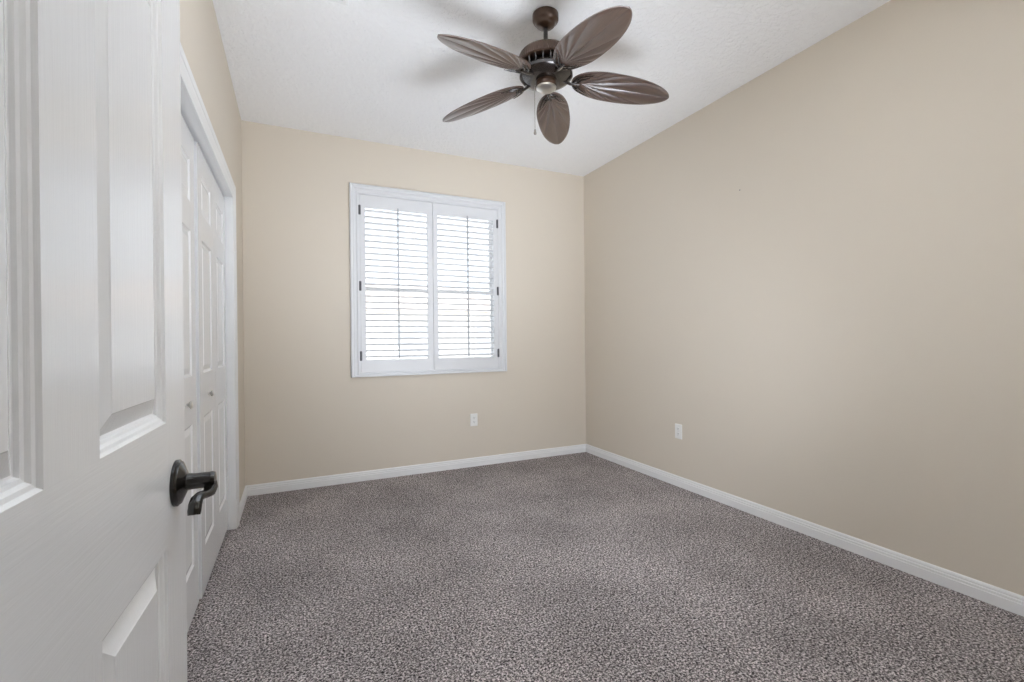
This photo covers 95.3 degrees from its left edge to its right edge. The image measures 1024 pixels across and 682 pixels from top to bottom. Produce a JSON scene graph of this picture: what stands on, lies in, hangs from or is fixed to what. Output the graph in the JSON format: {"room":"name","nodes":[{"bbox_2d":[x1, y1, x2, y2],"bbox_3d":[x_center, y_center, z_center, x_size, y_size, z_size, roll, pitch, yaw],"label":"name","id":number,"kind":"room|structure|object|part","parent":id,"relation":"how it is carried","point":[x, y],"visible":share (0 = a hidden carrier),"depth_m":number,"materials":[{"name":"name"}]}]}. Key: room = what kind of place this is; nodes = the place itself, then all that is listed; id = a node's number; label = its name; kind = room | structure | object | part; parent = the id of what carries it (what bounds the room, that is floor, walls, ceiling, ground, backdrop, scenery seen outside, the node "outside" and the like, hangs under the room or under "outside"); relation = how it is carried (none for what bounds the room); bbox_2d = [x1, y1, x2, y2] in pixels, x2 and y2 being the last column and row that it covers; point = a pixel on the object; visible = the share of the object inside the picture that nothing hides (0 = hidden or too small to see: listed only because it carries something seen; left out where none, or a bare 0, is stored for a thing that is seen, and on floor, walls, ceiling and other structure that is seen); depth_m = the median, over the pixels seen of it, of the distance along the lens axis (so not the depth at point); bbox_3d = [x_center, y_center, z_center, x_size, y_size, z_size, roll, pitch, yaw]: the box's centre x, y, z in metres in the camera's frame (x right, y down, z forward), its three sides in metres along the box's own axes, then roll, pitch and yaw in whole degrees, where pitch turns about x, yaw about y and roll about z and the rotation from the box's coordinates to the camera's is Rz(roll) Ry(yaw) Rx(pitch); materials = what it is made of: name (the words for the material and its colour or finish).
{"room":"empty bedroom","nodes":[
{"label":"empty bedroom","id":0,"kind":"room"},
{"bbox_2d":[180,0,244,502],"bbox_3d":[-1.259,-0.251,1.737,0.115,2.840,3.900,-1,0,-25],"label":"wall","id":1,"kind":"structure","parent":0,"point":[200,36],"depth_m":2.53,"materials":[{"name":"beige paint"}]},
{"bbox_2d":[181,115,198,632],"bbox_3d":[-1.196,0.129,1.635,0.056,2.024,0.900,-1,0,-25],"label":"door","id":2,"kind":"structure","parent":1,"relation":"in","point":[187,141],"depth_m":1.92,"materials":[{"name":"white paint"}]},
{"bbox_3d":[-1.273,0.253,1.842,0.024,0.031,0.031,-1,0,-25],"label":"knob","id":3,"kind":"part","parent":2,"relation":"part of","materials":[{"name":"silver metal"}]},
{"bbox_2d":[180,42,239,529],"bbox_3d":[-1.394,0.091,2.055,0.132,2.158,2.017,-1,0,-25],"label":"door frame","id":4,"kind":"structure","parent":1,"relation":"attached to","point":[187,112],"depth_m":2.90,"materials":[{"name":"white paint"}]},
{"bbox_2d":[194,141,227,598],"bbox_3d":[-1.577,0.131,2.473,0.056,2.024,0.900,-1,0,-25],"label":"door","id":5,"kind":"structure","parent":1,"relation":"in","point":[209,201],"depth_m":2.34,"materials":[{"name":"white paint"}]},
{"bbox_2d":[239,486,247,518],"bbox_3d":[-1.882,1.132,3.262,0.014,0.080,0.602,-1,0,-25],"label":"baseboard","id":6,"kind":"structure","parent":1,"relation":"attached to","point":[244,495],"depth_m":3.27,"materials":[{"name":"white paint"}]},
{"bbox_2d":[241,120,585,485],"bbox_3d":[-0.727,-0.262,4.224,3.189,2.840,0.160,-1,0,-25],"label":"wall","id":7,"kind":"structure","parent":0,"point":[306,416],"depth_m":3.91,"materials":[{"name":"beige paint"}]},
{"bbox_2d":[246,444,585,495],"bbox_3d":[-0.621,1.118,4.173,3.069,0.080,0.014,-1,0,-25],"label":"baseboard","id":8,"kind":"structure","parent":7,"relation":"attached to","point":[305,483],"depth_m":4.02,"materials":[{"name":"white paint"}]},
{"bbox_2d":[366,221,492,356],"bbox_3d":[-0.746,-0.482,4.232,1.246,1.502,0.060,-1,0,-25],"label":"window","id":9,"kind":"structure","parent":7,"relation":"in","point":[489,226],"depth_m":4.46,"materials":[{"name":"white plastic"}]},
{"bbox_2d":[349,182,506,377],"bbox_3d":[-0.702,-0.508,4.151,1.406,1.602,0.123,-1,0,-25],"label":"plantation shutters","id":10,"kind":"object","parent":9,"relation":"attached to","point":[361,196],"visible":1,"depth_m":4.08,"materials":[{"name":"white paint"}]},
{"bbox_3d":[-0.981,-0.479,4.006,0.612,1.477,0.028,-1,0,-25],"label":"panel","id":11,"kind":"part","parent":10,"relation":"part of","materials":[{"name":"white paint"}]},
{"bbox_3d":[-0.965,-0.488,3.971,0.011,1.270,0.018,-1,0,-25],"label":"tilt rod","id":12,"kind":"part","parent":10,"relation":"part of","materials":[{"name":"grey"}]},
{"bbox_3d":[-0.421,-0.485,4.267,0.614,1.477,0.028,-1,0,-25],"label":"panel","id":13,"kind":"part","parent":10,"relation":"part of","materials":[{"name":"white paint"}]},
{"bbox_3d":[-0.399,-0.495,4.235,0.011,1.270,0.018,-1,0,-25],"label":"tilt rod","id":14,"kind":"part","parent":10,"relation":"part of","materials":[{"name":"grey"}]},
{"bbox_3d":[-0.736,-0.105,4.220,1.222,0.723,0.022,-1,0,-25],"label":"sash","id":15,"kind":"part","parent":9,"relation":"part of","materials":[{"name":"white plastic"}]},
{"bbox_3d":[-0.755,-0.829,4.243,1.222,0.785,0.022,-1,0,-25],"label":"sash","id":16,"kind":"part","parent":9,"relation":"part of","materials":[{"name":"white plastic"}]},
{"bbox_2d":[470,413,477,425],"bbox_3d":[-0.350,0.727,4.303,0.070,0.114,0.009,-1,0,-25],"label":"wall outlet","id":17,"kind":"object","parent":7,"relation":"attached to","point":[473,417],"visible":1,"depth_m":4.30,"materials":[{"name":"white plastic"}]},
{"bbox_2d":[213,0,889,176],"bbox_3d":[-0.095,-1.744,2.285,3.889,0.120,4.135,-1,0,-25],"label":"ceiling","id":18,"kind":"structure","parent":0,"point":[378,71],"depth_m":2.83,"materials":[{"name":"white paint"}]},
{"bbox_2d":[328,0,348,5],"bbox_3d":[-0.951,-1.669,2.184,0.360,0.011,0.155,-1,0,-25],"label":"ceiling vent","id":19,"kind":"object","parent":18,"relation":"in","point":[344,2],"visible":1,"depth_m":2.29,"materials":[{"name":"white metal"}]},
{"bbox_2d":[437,5,668,143],"bbox_3d":[0.188,-1.377,2.475,1.265,0.620,1.206,-1,0,11],"label":"ceiling fan","id":20,"kind":"object","parent":18,"relation":"hanging from","point":[545,66],"visible":1,"depth_m":2.36,"materials":[{"name":"brown metal"}]},
{"bbox_3d":[-0.172,-1.319,2.610,0.529,0.080,0.188,-1,0,29],"label":"fan blade","id":21,"kind":"part","parent":20,"relation":"part of","materials":[{"name":"brown wood"}]},
{"bbox_3d":[-0.116,-1.319,2.144,0.529,0.080,0.188,-1,0,-43],"label":"fan blade","id":22,"kind":"part","parent":20,"relation":"part of","materials":[{"name":"brown wood"}]},
{"bbox_3d":[0.176,-1.385,2.415,0.274,0.088,0.274,-1,0,-25],"label":"motor","id":23,"kind":"part","parent":20,"relation":"part of","materials":[{"name":"brown metal"}]},
{"bbox_3d":[0.254,-1.324,2.807,0.188,0.080,0.529,-1,0,11],"label":"fan blade","id":24,"kind":"part","parent":20,"relation":"part of","materials":[{"name":"brown wood"}]},
{"bbox_3d":[0.344,-1.323,2.053,0.188,0.080,0.529,-1,0,-25],"label":"fan blade","id":25,"kind":"part","parent":20,"relation":"part of","materials":[{"name":"brown wood"}]},
{"bbox_3d":[0.573,-1.327,2.463,0.529,0.080,0.188,-1,0,-7],"label":"fan blade","id":26,"kind":"part","parent":20,"relation":"part of","materials":[{"name":"brown wood"}]},
{"bbox_2d":[187,452,1023,681],"bbox_3d":[0.324,1.214,1.458,3.889,0.120,5.975,-1,0,-25],"label":"floor","id":27,"kind":"structure","parent":0,"point":[583,566],"depth_m":2.10,"materials":[{"name":"grey carpet"}]},
{"bbox_2d":[584,0,1023,595],"bbox_3d":[1.629,-0.283,3.084,0.120,2.840,4.135,-1,0,-25],"label":"wall","id":28,"kind":"structure","parent":0,"point":[834,339],"depth_m":2.56,"materials":[{"name":"beige paint"}]},
{"bbox_2d":[675,423,681,438],"bbox_3d":[1.302,0.708,3.656,0.009,0.114,0.070,-1,0,-25],"label":"wall outlet","id":29,"kind":"object","parent":28,"relation":"attached to","point":[678,427],"visible":1,"depth_m":3.65,"materials":[{"name":"white plastic"}]},
{"bbox_2d":[586,444,1023,616],"bbox_3d":[1.583,1.097,3.056,0.014,0.080,3.900,-1,0,-25],"label":"baseboard","id":30,"kind":"structure","parent":28,"relation":"attached to","point":[1004,599],"depth_m":2.53,"materials":[{"name":"white paint"}]},
{"bbox_3d":[0.980,-0.271,0.564,3.184,2.840,0.115,-1,0,-25],"label":"wall","id":31,"kind":"structure","parent":0,"visible":0},
{"bbox_2d":[0,0,217,681],"bbox_3d":[-0.429,0.137,0.420,0.172,2.030,0.802,-1,0,-23],"label":"door","id":32,"kind":"structure","parent":31,"relation":"in","point":[95,479],"depth_m":0.47,"materials":[{"name":"white paint"}]},
{"bbox_3d":[-0.487,0.246,0.738,0.024,0.041,0.073,-1,0,-12],"label":"lever","id":33,"kind":"part","parent":32,"relation":"part of","materials":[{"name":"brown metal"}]},
{"label":"outside","id":34,"kind":"structure","parent":0,"visible":0},
{"bbox_3d":[-8.104,1.554,23.367,55.000,0.120,40.785,-1,0,-25],"label":"ground","id":35,"kind":"structure","parent":34,"visible":0},
{"bbox_2d":[366,285,489,359],"bbox_3d":[-4.548,-0.382,18.290,9.800,3.700,7.000,-1,0,-25],"label":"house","id":36,"kind":"structure","parent":35,"relation":"on","point":[380,299],"depth_m":15.74,"materials":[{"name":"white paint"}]}
]}

